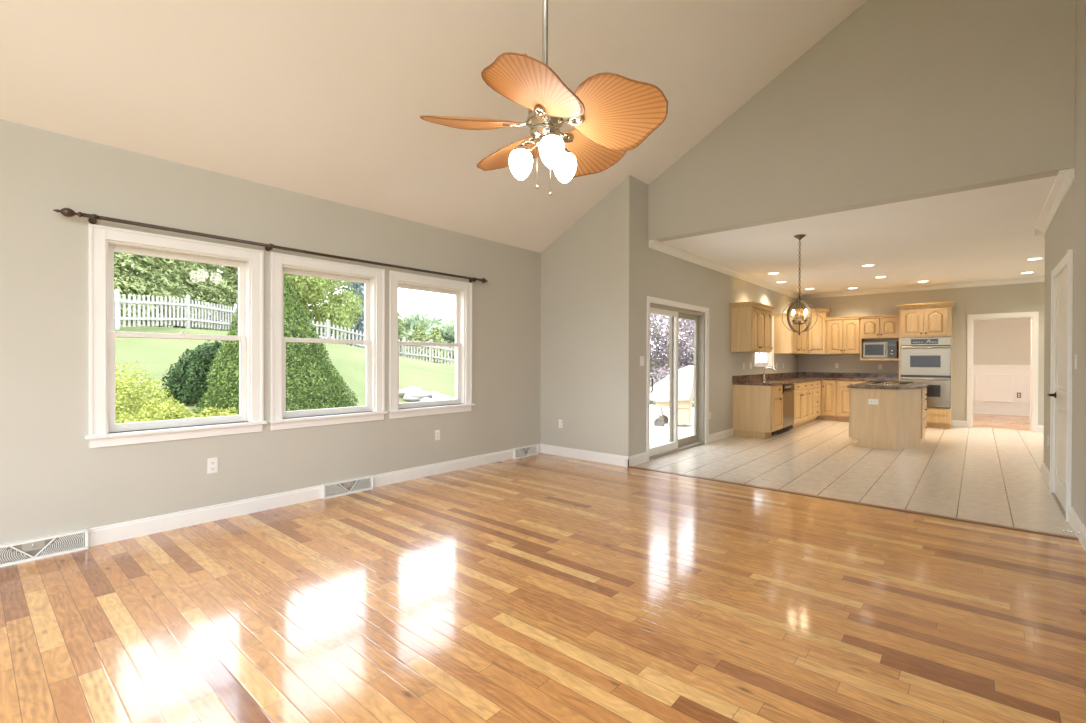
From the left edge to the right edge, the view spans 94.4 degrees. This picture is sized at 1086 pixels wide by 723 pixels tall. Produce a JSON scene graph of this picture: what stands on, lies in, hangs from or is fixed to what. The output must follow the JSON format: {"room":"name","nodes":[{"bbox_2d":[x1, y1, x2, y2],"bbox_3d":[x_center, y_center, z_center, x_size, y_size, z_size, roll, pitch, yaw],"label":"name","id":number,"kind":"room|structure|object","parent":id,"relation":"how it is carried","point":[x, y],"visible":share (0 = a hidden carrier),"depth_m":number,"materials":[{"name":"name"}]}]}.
{"room":"empty living room","nodes":[
{"label":"empty living room","id":0,"kind":"room"},
{"bbox_2d":[0,119,540,543],"bbox_3d":[-2.532,-0.121,3.881,0.160,2.638,7.758,0,0,41],"label":"wall","id":1,"kind":"structure","parent":0,"point":[52,482],"depth_m":3.64,"materials":[{"name":"paint"}]},
{"bbox_2d":[0,528,87,566],"bbox_3d":[-3.104,1.140,3.064,0.056,0.122,0.494,0,0,41],"label":"air vent","id":2,"kind":"object","parent":1,"relation":"in","point":[18,550],"visible":1,"depth_m":3.09,"materials":[{"name":"metal"}]},
{"bbox_2d":[0,547,27,563],"bbox_3d":[-3.180,1.141,2.964,0.021,0.092,0.205,0,0,41],"label":"grille","id":3,"kind":"object","parent":2,"relation":"attached to","point":[7,554],"depth_m":3.00,"materials":[{"name":"metal"}]},
{"bbox_2d":[40,533,83,555],"bbox_3d":[-3.016,1.141,3.154,0.021,0.092,0.205,0,0,41],"label":"grille","id":4,"kind":"object","parent":2,"relation":"attached to","point":[59,542],"depth_m":3.15,"materials":[{"name":"metal"}]},
{"bbox_2d":[85,224,266,447],"bbox_3d":[-2.651,-0.170,3.701,0.215,1.457,1.086,0,0,41],"label":"window","id":5,"kind":"structure","parent":1,"relation":"in","point":[103,241],"depth_m":3.57,"materials":[{"name":"white paint"}]},
{"bbox_2d":[207,457,217,473],"bbox_3d":[-2.496,0.780,3.800,0.010,0.115,0.068,0,0,41],"label":"wall outlet","id":6,"kind":"object","parent":1,"relation":"attached to","point":[212,463],"visible":1,"depth_m":3.80,"materials":[{"name":"plastic"}]},
{"bbox_2d":[0,444,539,564],"bbox_3d":[-2.518,1.140,3.772,0.016,0.117,7.608,0,0,41],"label":"baseboard","id":7,"kind":"structure","parent":1,"relation":"attached to","point":[115,532],"depth_m":3.97,"materials":[{"name":"white paint"}]},
{"bbox_2d":[53,208,487,282],"bbox_3d":[-1.841,-0.935,4.473,0.104,0.063,3.624,0,0,41],"label":"curtain rod","id":8,"kind":"object","parent":1,"relation":"attached to","point":[67,212],"visible":1,"depth_m":3.83,"materials":[{"name":"black metal"}]},
{"bbox_2d":[268,252,387,430],"bbox_3d":[-1.931,-0.172,4.535,0.215,1.457,1.070,0,0,41],"label":"window","id":9,"kind":"structure","parent":1,"relation":"in","point":[373,279],"depth_m":4.50,"materials":[{"name":"white paint"}]},
{"bbox_2d":[322,475,372,498],"bbox_3d":[-1.778,1.137,4.598,0.056,0.122,0.469,0,0,41],"label":"air vent","id":10,"kind":"object","parent":1,"relation":"in","point":[344,487],"visible":1,"depth_m":4.58,"materials":[{"name":"metal"}]},
{"bbox_2d":[325,484,346,496],"bbox_3d":[-1.850,1.138,4.502,0.021,0.092,0.194,0,0,41],"label":"grille","id":11,"kind":"object","parent":10,"relation":"attached to","point":[330,489],"depth_m":4.50,"materials":[{"name":"metal"}]},
{"bbox_2d":[352,478,370,490],"bbox_3d":[-1.693,1.138,4.683,0.021,0.092,0.194,0,0,41],"label":"grille","id":12,"kind":"object","parent":10,"relation":"attached to","point":[357,483],"depth_m":4.69,"materials":[{"name":"metal"}]},
{"bbox_2d":[388,270,474,418],"bbox_3d":[-1.206,-0.173,5.372,0.215,1.457,1.086,0,0,41],"label":"window","id":13,"kind":"structure","parent":1,"relation":"in","point":[462,291],"depth_m":5.41,"materials":[{"name":"white paint"}]},
{"bbox_2d":[435,430,439,439],"bbox_3d":[-1.128,0.779,5.381,0.010,0.105,0.062,0,0,41],"label":"wall outlet","id":14,"kind":"object","parent":1,"relation":"attached to","point":[437,432],"visible":1,"depth_m":5.38,"materials":[{"name":"plastic"}]},
{"bbox_2d":[513,444,537,458],"bbox_3d":[-0.219,1.133,6.399,0.056,0.122,0.424,0,0,41],"label":"air vent","id":15,"kind":"object","parent":1,"relation":"in","point":[524,451],"visible":1,"depth_m":6.39,"materials":[{"name":"metal"}]},
{"bbox_2d":[516,449,524,455],"bbox_3d":[-0.285,1.135,6.311,0.021,0.092,0.175,0,0,41],"label":"grille","id":16,"kind":"object","parent":15,"relation":"attached to","point":[519,452],"depth_m":6.32,"materials":[{"name":"metal"}]},
{"bbox_2d":[528,446,536,454],"bbox_3d":[-0.141,1.135,6.477,0.021,0.092,0.175,0,0,41],"label":"grille","id":17,"kind":"object","parent":15,"relation":"attached to","point":[531,449],"depth_m":6.49,"materials":[{"name":"metal"}]},
{"bbox_2d":[0,0,866,252],"bbox_3d":[-0.568,-2.763,2.369,5.366,2.985,8.369,0,0,41],"label":"ceiling","id":18,"kind":"structure","parent":0,"point":[323,99],"depth_m":3.71,"materials":[{"name":"paint"}]},
{"bbox_2d":[420,0,667,195],"bbox_3d":[-0.009,-1.864,2.638,1.210,1.996,1.168,0,0,-28],"label":"ceiling fan","id":19,"kind":"object","parent":18,"relation":"hanging from","point":[610,115],"visible":1,"depth_m":2.45,"materials":[{"name":"wicker"}]},
{"bbox_2d":[0,413,1085,722],"bbox_3d":[3.972,1.333,5.346,8.375,0.250,19.080,0,0,41],"label":"floor","id":20,"kind":"structure","parent":0,"point":[540,587],"depth_m":2.55,"materials":[{"name":"brown wood"}]},
{"bbox_2d":[733,385,782,438],"bbox_3d":[3.537,0.780,8.243,0.631,0.832,0.606,0,0,41],"label":"base cabinet","id":21,"kind":"object","parent":20,"relation":"on","point":[757,409],"visible":0.94,"depth_m":8.02,"materials":[{"name":"brown wood"}]},
{"bbox_2d":[732,372,898,385],"bbox_3d":[5.098,0.293,9.079,1.894,0.143,3.953,0,0,41],"label":"countertop","id":22,"kind":"structure","parent":21,"relation":"on","point":[756,379],"depth_m":10.03,"materials":[{"name":"brown stone"}]},
{"bbox_2d":[762,365,775,379],"bbox_3d":[4.132,0.187,9.138,0.126,0.273,0.292,0,0,-31],"label":"kitchen faucet","id":23,"kind":"object","parent":22,"relation":"on","point":[766,367],"visible":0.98,"depth_m":9.19,"materials":[{"name":"silver metal"}]},
{"bbox_2d":[766,379,801,380],"bbox_3d":[4.447,0.410,9.310,0.440,0.187,0.830,0,0,41],"label":"sink","id":24,"kind":"object","parent":22,"relation":"in","point":[766,379],"visible":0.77,"depth_m":9.36,"materials":[{"name":"metal"}]},
{"bbox_2d":[778,383,794,433],"bbox_3d":[3.970,0.781,8.692,0.601,0.828,0.628,0,0,41],"label":"dishwasher","id":25,"kind":"object","parent":20,"relation":"on","point":[788,389],"visible":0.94,"depth_m":8.51,"materials":[{"name":"metal"}]},
{"bbox_2d":[789,382,807,429],"bbox_3d":[4.468,0.778,9.319,0.631,0.832,0.960,0,0,41],"label":"base cabinet","id":26,"kind":"object","parent":20,"relation":"on","point":[800,392],"visible":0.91,"depth_m":9.13,"materials":[{"name":"brown wood"}]},
{"bbox_2d":[802,381,813,424],"bbox_3d":[4.918,0.777,9.839,0.631,0.832,0.405,0,0,41],"label":"base cabinet","id":27,"kind":"object","parent":20,"relation":"on","point":[810,383],"visible":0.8,"depth_m":9.62,"materials":[{"name":"brown wood"}]},
{"bbox_2d":[808,380,820,422],"bbox_3d":[5.286,0.776,10.264,0.631,0.832,0.710,0,0,41],"label":"base cabinet","id":28,"kind":"object","parent":20,"relation":"on","point":[816,384],"visible":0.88,"depth_m":10.05,"materials":[{"name":"brown wood"}]},
{"bbox_2d":[817,380,837,420],"bbox_3d":[5.796,0.776,10.665,0.860,0.832,0.643,0,0,41],"label":"base cabinet","id":29,"kind":"object","parent":20,"relation":"on","point":[828,387],"visible":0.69,"depth_m":10.26,"materials":[{"name":"brown wood"}]},
{"bbox_2d":[837,380,865,421],"bbox_3d":[6.312,0.779,10.218,0.495,0.832,0.643,0,0,41],"label":"base cabinet","id":30,"kind":"object","parent":20,"relation":"on","point":[843,393],"visible":0.47,"depth_m":10.09,"materials":[{"name":"brown wood"}]},
{"bbox_2d":[629,466,1078,540],"bbox_3d":[2.337,1.203,4.613,3.572,0.008,0.072,0,0,41],"label":"trim","id":31,"kind":"structure","parent":20,"relation":"on","point":[660,471],"depth_m":4.18,"materials":[{"name":"brown wood"}]},
{"bbox_2d":[849,388,926,449],"bbox_3d":[5.157,0.787,7.494,0.863,0.832,1.319,0,0,41],"label":"kitchen island","id":32,"kind":"object","parent":20,"relation":"on","point":[898,421],"visible":0.98,"depth_m":7.05,"materials":[{"name":"brown wood"}]},
{"bbox_2d":[868,399,877,404],"bbox_3d":[4.639,0.553,7.064,0.120,0.075,0.010,0,0,41],"label":"wall outlet","id":33,"kind":"object","parent":32,"relation":"attached to","point":[870,401],"visible":1,"depth_m":7.06,"materials":[{"name":"plastic"}]},
{"bbox_2d":[847,382,928,389],"bbox_3d":[5.158,0.352,7.495,0.850,0.038,1.395,0,0,41],"label":"island countertop","id":34,"kind":"structure","parent":32,"relation":"on","point":[859,385],"depth_m":7.08,"materials":[{"name":"brown stone"}]},
{"bbox_2d":[863,381,915,385],"bbox_3d":[5.299,0.313,7.680,0.630,0.039,0.650,0,0,41],"label":"gas cooktop","id":35,"kind":"object","parent":34,"relation":"in","point":[869,382],"visible":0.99,"depth_m":7.64,"materials":[{"name":"metal"}]},
{"bbox_2d":[896,301,955,428],"bbox_3d":[7.188,0.058,9.453,0.875,2.285,0.653,0,0,41],"label":"tall cabinet","id":36,"kind":"object","parent":20,"relation":"on","point":[919,320],"visible":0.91,"depth_m":9.19,"materials":[{"name":"brown wood"}]},
{"bbox_2d":[900,337,950,407],"bbox_3d":[7.169,0.187,9.412,0.741,1.277,0.624,0,0,41],"label":"double oven","id":37,"kind":"object","parent":36,"relation":"in","point":[922,360],"visible":0.86,"depth_m":9.16,"materials":[{"name":"metal"}]},
{"bbox_2d":[540,175,636,456],"bbox_3d":[0.469,-0.488,6.321,1.504,3.368,0.160,0,0,41],"label":"wall","id":38,"kind":"structure","parent":0,"point":[588,374],"depth_m":6.11,"materials":[{"name":"paint"}]},
{"bbox_2d":[559,420,562,427],"bbox_3d":[0.223,0.784,6.424,0.062,0.105,0.010,0,0,41],"label":"wall outlet","id":39,"kind":"object","parent":38,"relation":"attached to","point":[560,421],"visible":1,"depth_m":6.42,"materials":[{"name":"plastic"}]},
{"bbox_2d":[540,444,629,466],"bbox_3d":[0.473,1.137,6.204,1.360,0.117,0.016,0,0,41],"label":"baseboard","id":40,"kind":"structure","parent":38,"relation":"attached to","point":[600,457],"depth_m":6.15,"materials":[{"name":"white paint"}]},
{"bbox_2d":[650,405,693,426],"bbox_3d":[1.319,1.414,11.005,6.009,0.330,8.032,0,0,41],"label":"floor","id":41,"kind":"structure","parent":0,"point":[653,409],"depth_m":12.39,"materials":[{"name":"concrete"}]},
{"bbox_2d":[650,365,693,426],"bbox_3d":[2.451,0.657,9.749,1.000,1.200,0.607,0,0,22],"label":"covered grill","id":42,"kind":"object","parent":41,"relation":"on","point":[660,393],"visible":0.84,"depth_m":9.44,"materials":[{"name":"fabric"}]},
{"bbox_2d":[636,179,797,453],"bbox_3d":[3.323,-0.490,8.594,0.160,3.368,7.012,0,0,41],"label":"wall","id":43,"kind":"structure","parent":0,"point":[661,275],"depth_m":7.47,"materials":[{"name":"paint"}]},
{"bbox_2d":[628,452,646,466],"bbox_3d":[1.113,1.140,5.915,0.016,0.117,0.416,0,0,41],"label":"baseboard","id":44,"kind":"structure","parent":43,"relation":"attached to","point":[640,458],"depth_m":5.91,"materials":[{"name":"white paint"}]},
{"bbox_2d":[640,356,643,365],"bbox_3d":[1.181,-0.015,5.992,0.008,0.115,0.090,0,0,41],"label":"light switch","id":45,"kind":"object","parent":43,"relation":"attached to","point":[641,357],"visible":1,"depth_m":5.98,"materials":[{"name":"plastic"}]},
{"bbox_2d":[646,296,708,461],"bbox_3d":[1.796,0.198,6.810,0.170,1.998,1.830,0,0,41],"label":"door","id":46,"kind":"structure","parent":43,"relation":"in","point":[701,319],"depth_m":6.81,"materials":[{"name":"white paint"}]},
{"bbox_2d":[709,428,732,442],"bbox_3d":[2.777,1.137,7.840,0.016,0.117,0.999,0,0,41],"label":"baseboard","id":47,"kind":"structure","parent":43,"relation":"attached to","point":[713,437],"depth_m":7.80,"materials":[{"name":"white paint"}]},
{"bbox_2d":[649,240,800,298],"bbox_3d":[3.511,-1.440,8.621,0.080,0.085,6.721,0,0,41],"label":"trim","id":48,"kind":"structure","parent":43,"relation":"attached to","point":[653,244],"depth_m":7.50,"materials":[{"name":"white paint"}]},
{"bbox_2d":[730,301,775,352],"bbox_3d":[3.517,-0.563,8.403,0.377,0.785,1.106,0,0,41],"label":"upper cabinet","id":49,"kind":"object","parent":43,"relation":"attached to","point":[751,322],"visible":1,"depth_m":8.08,"materials":[{"name":"brown wood"}]},
{"bbox_2d":[753,316,775,366],"bbox_3d":[4.067,-0.409,9.412,0.215,0.987,1.164,0,0,41],"label":"window","id":50,"kind":"structure","parent":43,"relation":"in","point":[767,358],"depth_m":9.74,"materials":[{"name":"white paint"}]},
{"bbox_2d":[774,313,808,353],"bbox_3d":[5.042,-0.561,10.178,0.362,0.775,1.195,0,0,41],"label":"upper cabinet","id":51,"kind":"object","parent":43,"relation":"attached to","point":[786,341],"visible":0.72,"depth_m":9.81,"materials":[{"name":"brown wood"}]},
{"bbox_2d":[662,176,1056,294],"bbox_3d":[6.004,-1.543,6.656,6.741,0.150,6.711,0,0,41],"label":"ceiling","id":52,"kind":"structure","parent":0,"point":[987,233],"depth_m":6.31,"materials":[{"name":"paint"}]},
{"bbox_2d":[782,234,817,335],"bbox_3d":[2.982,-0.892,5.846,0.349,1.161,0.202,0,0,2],"label":"orb chandelier","id":53,"kind":"object","parent":52,"relation":"hanging from","point":[799,237],"visible":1,"depth_m":5.84,"materials":[{"name":"brown metal"}]},
{"bbox_2d":[860,264,874,266],"bbox_3d":[4.936,-1.467,7.641,0.196,0.012,0.196,0,0,41],"label":"recessed light","id":54,"kind":"object","parent":52,"relation":"in","point":[866,265],"visible":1,"depth_m":7.61,"materials":[{"name":"white paint"}]},
{"bbox_2d":[1025,257,1043,259],"bbox_3d":[6.957,-1.460,7.116,0.196,0.012,0.196,0,0,41],"label":"recessed light","id":55,"kind":"object","parent":52,"relation":"in","point":[1037,258],"visible":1,"depth_m":7.07,"materials":[{"name":"white paint"}]},
{"bbox_2d":[648,0,1075,241],"bbox_3d":[2.683,-2.764,4.985,3.572,2.589,0.160,0,0,41],"label":"wall header","id":56,"kind":"structure","parent":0,"point":[902,100],"depth_m":4.49,"materials":[{"name":"paint"}]},
{"bbox_2d":[798,282,1044,425],"bbox_3d":[8.093,-0.135,9.196,6.591,2.676,0.140,0,0,41],"label":"wall","id":57,"kind":"structure","parent":0,"point":[1023,297],"depth_m":9.43,"materials":[{"name":"paint"}]},
{"bbox_2d":[790,308,831,353],"bbox_3d":[5.712,-0.649,10.725,0.659,0.950,0.658,0,0,41],"label":"upper cabinet","id":58,"kind":"object","parent":57,"relation":"attached to","point":[817,333],"visible":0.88,"depth_m":10.52,"materials":[{"name":"brown wood"}]},
{"bbox_2d":[825,316,859,353],"bbox_3d":[6.259,-0.554,10.454,0.655,0.765,0.353,0,0,41],"label":"upper cabinet","id":59,"kind":"object","parent":57,"relation":"attached to","point":[842,333],"visible":0.98,"depth_m":10.33,"materials":[{"name":"brown wood"}]},
{"bbox_2d":[859,314,898,359],"bbox_3d":[6.723,-0.481,10.006,0.693,0.885,0.423,0,0,41],"label":"upper cabinet","id":60,"kind":"object","parent":57,"relation":"attached to","point":[875,328],"visible":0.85,"depth_m":9.89,"materials":[{"name":"brown wood"}]},
{"bbox_2d":[860,339,898,359],"bbox_3d":[6.734,-0.253,10.020,0.653,0.430,0.388,0,0,41],"label":"shelf","id":61,"kind":"object","parent":60,"relation":"attached to","point":[861,340],"depth_m":10.08,"materials":[{"name":"brown wood"}]},
{"bbox_2d":[863,341,898,357],"bbox_3d":[6.700,-0.241,9.983,0.560,0.325,0.372,0,0,41],"label":"microwave oven","id":62,"kind":"object","parent":60,"relation":"on","point":[870,349],"visible":0.98,"depth_m":9.85,"materials":[{"name":"metal"}]},
{"bbox_2d":[800,276,1044,298],"bbox_3d":[8.085,-1.429,9.055,6.431,0.085,0.080,0,0,41],"label":"trim","id":63,"kind":"structure","parent":57,"relation":"attached to","point":[1030,279],"depth_m":9.63,"materials":[{"name":"white paint"}]},
{"bbox_2d":[952,420,966,426],"bbox_3d":[7.765,1.143,9.379,0.209,0.117,0.016,0,0,41],"label":"baseboard","id":64,"kind":"structure","parent":57,"relation":"attached to","point":[957,423],"depth_m":9.38,"materials":[{"name":"white paint"}]},
{"bbox_2d":[967,312,1038,431],"bbox_3d":[8.254,0.163,9.058,0.941,2.083,0.180,0,0,41],"label":"door frame","id":65,"kind":"structure","parent":57,"relation":"in","point":[1034,316],"depth_m":8.85,"materials":[{"name":"white paint"}]},
{"bbox_2d":[1038,425,1043,432],"bbox_3d":[9.544,1.154,7.841,2.612,0.117,0.016,0,0,41],"label":"baseboard","id":66,"kind":"structure","parent":57,"relation":"attached to","point":[1040,428],"depth_m":8.67,"materials":[{"name":"white paint"}]},
{"bbox_2d":[973,318,1030,364],"bbox_3d":[10.465,-0.050,11.640,5.000,2.500,0.100,0,0,41],"label":"wall","id":67,"kind":"structure","parent":0,"point":[995,341],"depth_m":11.52,"materials":[{"name":"paint"}]},
{"bbox_2d":[973,365,1030,415],"bbox_3d":[10.416,0.630,11.588,5.000,1.140,0.045,0,0,41],"label":"trim","id":68,"kind":"structure","parent":67,"relation":"attached to","point":[996,388],"depth_m":11.51,"materials":[{"name":"white paint"}]},
{"bbox_2d":[1044,0,1085,526],"bbox_3d":[2.125,-1.413,1.505,0.150,5.265,10.260,0,0,41],"label":"wall","id":69,"kind":"structure","parent":0,"point":[1067,230],"depth_m":3.66,"materials":[{"name":"paint"}]},
{"bbox_2d":[1041,462,1049,488],"bbox_3d":[5.094,1.147,5.083,0.016,0.130,1.001,0,0,41],"label":"baseboard","id":70,"kind":"structure","parent":69,"relation":"attached to","point":[1045,472],"depth_m":5.12,"materials":[{"name":"white paint"}]},
{"bbox_2d":[1034,168,1073,235],"bbox_3d":[4.703,-1.420,4.662,0.080,0.085,2.271,0,0,41],"label":"trim","id":71,"kind":"structure","parent":69,"relation":"attached to","point":[1064,179],"depth_m":4.35,"materials":[{"name":"white paint"}]},
{"bbox_2d":[1047,249,1072,521],"bbox_3d":[4.426,0.178,4.224,0.212,2.073,1.166,0,0,41],"label":"door","id":72,"kind":"structure","parent":69,"relation":"in","point":[1060,394],"depth_m":4.27,"materials":[{"name":"white paint"}]},
{"bbox_2d":[1062,529,1079,533],"bbox_3d":[3.604,1.154,3.432,0.084,0.024,0.022,0,0,43],"label":"door stop","id":73,"kind":"object","parent":69,"relation":"attached to","point":[1063,530],"visible":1,"depth_m":3.44,"materials":[{"name":"silver metal"}]},
{"bbox_2d":[1068,506,1085,552],"bbox_3d":[1.349,1.155,0.753,0.016,0.130,8.100,0,0,41],"label":"baseboard","id":74,"kind":"structure","parent":69,"relation":"attached to","point":[1075,522],"depth_m":3.48,"materials":[{"name":"white paint"}]},
{"bbox_3d":[6.510,-0.119,4.398,2.709,2.676,0.150,0,0,41],"label":"wall","id":75,"kind":"structure","parent":0,"visible":0},
{"bbox_2d":[1034,229,1042,235],"bbox_3d":[6.501,-1.415,4.555,2.939,0.085,0.080,0,0,41],"label":"trim","id":76,"kind":"structure","parent":75,"relation":"attached to","point":[1036,232],"depth_m":5.47,"materials":[{"name":"white paint"}]},
{"label":"outside","id":77,"kind":"structure","parent":0,"visible":0},
{"bbox_2d":[114,324,693,420],"bbox_3d":[0.872,-0.945,12.466,135.000,4.832,140.000,0,0,41],"label":"lawn","id":78,"kind":"structure","parent":77,"point":[158,354],"depth_m":14.14,"materials":[{"name":"green plant"}]},
{"bbox_2d":[115,361,173,422],"bbox_3d":[-5.234,0.522,6.082,1.343,1.066,1.340,0,0,-4],"label":"shrub","id":79,"kind":"object","parent":78,"relation":"on","point":[127,382],"visible":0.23,"depth_m":6.11,"materials":[{"name":"green plant"}]},
{"bbox_2d":[114,252,200,328],"bbox_3d":[-15.740,-5.320,17.033,7.094,10.870,7.484,0,0,41],"label":"tree","id":80,"kind":"object","parent":78,"relation":"on","point":[118,256],"visible":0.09,"depth_m":17.49,"materials":[{"name":"green plant"}]},
{"bbox_2d":[115,398,202,423],"bbox_3d":[-4.363,0.801,5.845,1.172,0.784,1.075,0,0,2],"label":"shrub","id":81,"kind":"object","parent":78,"relation":"on","point":[151,414],"visible":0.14,"depth_m":5.72,"materials":[{"name":"green plant"}]},
{"bbox_2d":[114,255,237,330],"bbox_3d":[-15.078,-4.874,20.727,7.043,9.722,6.884,0,0,26],"label":"tree","id":82,"kind":"object","parent":78,"relation":"on","point":[183,269],"visible":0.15,"depth_m":20.09,"materials":[{"name":"green plant"}]},
{"bbox_2d":[162,340,238,405],"bbox_3d":[-5.581,0.148,8.397,1.312,1.123,1.313,0,0,-17],"label":"evergreen","id":83,"kind":"object","parent":78,"relation":"on","point":[188,377],"visible":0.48,"depth_m":7.95,"materials":[{"name":"green plant"}]},
{"bbox_2d":[183,266,237,330],"bbox_3d":[-18.989,-6.195,29.366,9.621,10.810,8.570,0,0,37],"label":"tree","id":84,"kind":"object","parent":78,"relation":"on","point":[231,268],"visible":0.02,"depth_m":27.99,"materials":[{"name":"green plant"}]},
{"bbox_2d":[197,406,237,416],"bbox_3d":[-4.144,0.858,6.399,0.945,0.599,0.920,0,0,-12],"label":"shrub","id":85,"kind":"object","parent":78,"relation":"on","point":[212,413],"visible":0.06,"depth_m":6.33,"materials":[{"name":"green plant"}]},
{"bbox_2d":[191,274,357,414],"bbox_3d":[-3.873,-0.447,7.433,2.447,3.179,2.494,0,0,6],"label":"bush","id":86,"kind":"object","parent":78,"relation":"on","point":[225,385],"visible":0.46,"depth_m":7.12,"materials":[{"name":"green plant"}]},
{"bbox_2d":[114,289,454,364],"bbox_3d":[-9.580,-0.708,18.484,21.825,3.298,7.596,0,0,-42],"label":"picket fence","id":87,"kind":"object","parent":78,"relation":"on","point":[117,298],"visible":0.32,"depth_m":17.58,"materials":[{"name":"white wood"}]},
{"bbox_2d":[229,267,363,338],"bbox_3d":[-13.113,-4.147,27.273,6.608,8.831,7.415,0,0,6],"label":"tree","id":88,"kind":"object","parent":78,"relation":"on","point":[314,291],"visible":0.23,"depth_m":26.16,"materials":[{"name":"green plant"}]},
{"bbox_2d":[323,280,400,349],"bbox_3d":[-11.451,-4.176,31.450,5.813,8.850,5.598,0,0,-26],"label":"spruce","id":89,"kind":"object","parent":78,"relation":"on","point":[357,286],"visible":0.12,"depth_m":30.68,"materials":[{"name":"green plant"}]},
{"bbox_2d":[398,328,412,351],"bbox_3d":[-12.215,-1.448,44.486,6.798,4.765,5.450,0,0,41],"label":"tree","id":90,"kind":"object","parent":78,"relation":"on","point":[405,328],"visible":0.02,"depth_m":42.10,"materials":[{"name":"green plant"}]},
{"bbox_2d":[398,312,415,358],"bbox_3d":[-9.918,-1.441,33.927,2.740,4.035,3.006,0,0,28],"label":"spruce","id":91,"kind":"object","parent":78,"relation":"on","point":[402,328],"visible":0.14,"depth_m":33.90,"materials":[{"name":"green plant"}]},
{"bbox_2d":[399,386,421,397],"bbox_3d":[-3.432,0.801,12.751,0.708,0.382,0.618,0,0,41],"label":"garden stone","id":92,"kind":"object","parent":78,"relation":"on","point":[402,392],"visible":0.43,"depth_m":12.51,"materials":[{"name":"white stone"}]},
{"bbox_2d":[403,388,420,401],"bbox_3d":[-3.213,0.840,12.499,0.540,0.403,0.528,0,0,-6],"label":"garden stone","id":93,"kind":"object","parent":78,"relation":"on","point":[406,397],"visible":0.62,"depth_m":12.30,"materials":[{"name":"white stone"}]},
{"bbox_2d":[398,311,437,355],"bbox_3d":[-12.175,-1.834,42.309,6.602,5.695,5.580,0,0,7],"label":"tree","id":94,"kind":"object","parent":78,"relation":"on","point":[409,321],"visible":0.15,"depth_m":42.31,"materials":[{"name":"green plant"}]},
{"bbox_2d":[404,391,431,401],"bbox_3d":[-3.112,0.881,12.575,0.584,0.387,0.700,0,0,41],"label":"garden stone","id":95,"kind":"object","parent":78,"relation":"on","point":[422,394],"visible":0.48,"depth_m":12.34,"materials":[{"name":"white stone"}]},
{"bbox_2d":[407,323,434,361],"bbox_3d":[-8.753,-1.096,36.009,3.037,3.540,2.945,0,0,-39],"label":"spruce","id":96,"kind":"object","parent":78,"relation":"on","point":[420,331],"visible":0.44,"depth_m":35.76,"materials":[{"name":"green plant"}]},
{"bbox_2d":[420,397,435,401],"bbox_3d":[-2.801,0.984,12.317,0.552,0.257,0.341,0,0,41],"label":"garden stone","id":97,"kind":"object","parent":78,"relation":"on","point":[423,398],"visible":0.39,"depth_m":12.23,"materials":[{"name":"white stone"}]},
{"bbox_2d":[415,321,453,358],"bbox_3d":[-10.131,-1.579,48.085,5.342,4.917,6.111,0,0,41],"label":"tree","id":98,"kind":"object","parent":78,"relation":"on","point":[433,325],"visible":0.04,"depth_m":45.93,"materials":[{"name":"green plant"}]},
{"bbox_2d":[430,392,442,397],"bbox_3d":[-2.804,0.873,12.982,0.621,0.243,0.448,0,0,41],"label":"garden stone","id":99,"kind":"object","parent":78,"relation":"on","point":[434,394],"visible":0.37,"depth_m":12.77,"materials":[{"name":"white stone"}]},
{"bbox_2d":[425,326,452,362],"bbox_3d":[-7.933,-0.990,36.901,2.974,3.382,2.939,0,0,-2],"label":"spruce","id":100,"kind":"object","parent":78,"relation":"on","point":[434,333],"visible":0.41,"depth_m":36.77,"materials":[{"name":"green plant"}]},
{"bbox_2d":[424,320,454,356],"bbox_3d":[-7.676,-1.463,44.133,6.412,5.200,5.367,0,0,-11],"label":"tree","id":101,"kind":"object","parent":78,"relation":"on","point":[450,327],"visible":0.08,"depth_m":44.40,"materials":[{"name":"green plant"}]},
{"bbox_2d":[428,316,451,335],"bbox_3d":[-8.845,-1.684,48.857,6.050,5.685,6.264,0,0,-16],"label":"tree","id":102,"kind":"object","parent":78,"relation":"on","point":[439,319],"visible":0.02,"depth_m":48.33,"materials":[{"name":"green plant"}]},
{"bbox_2d":[429,317,454,358],"bbox_3d":[-9.819,-1.644,47.641,5.967,5.172,5.598,0,0,41],"label":"tree","id":103,"kind":"object","parent":78,"relation":"on","point":[447,321],"visible":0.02,"depth_m":46.37,"materials":[{"name":"green plant"}]},
{"bbox_2d":[439,397,454,399],"bbox_3d":[-2.312,1.027,12.499,0.477,0.344,0.545,0,0,41],"label":"garden stone","id":104,"kind":"object","parent":78,"relation":"on","point":[443,398],"visible":0.12,"depth_m":12.33,"materials":[{"name":"white stone"}]},
{"bbox_2d":[650,315,661,370],"bbox_3d":[2.393,-1.391,19.043,5.190,5.880,4.222,0,0,41],"label":"tree","id":105,"kind":"object","parent":78,"relation":"on","point":[654,315],"visible":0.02,"depth_m":17.14,"materials":[{"name":"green plant"}]},
{"bbox_2d":[650,314,758,404],"bbox_3d":[4.222,-0.632,15.689,4.849,4.813,4.808,0,0,24],"label":"tree","id":106,"kind":"object","parent":78,"relation":"on","point":[685,328],"visible":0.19,"depth_m":15.58,"materials":[{"name":"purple plant"}]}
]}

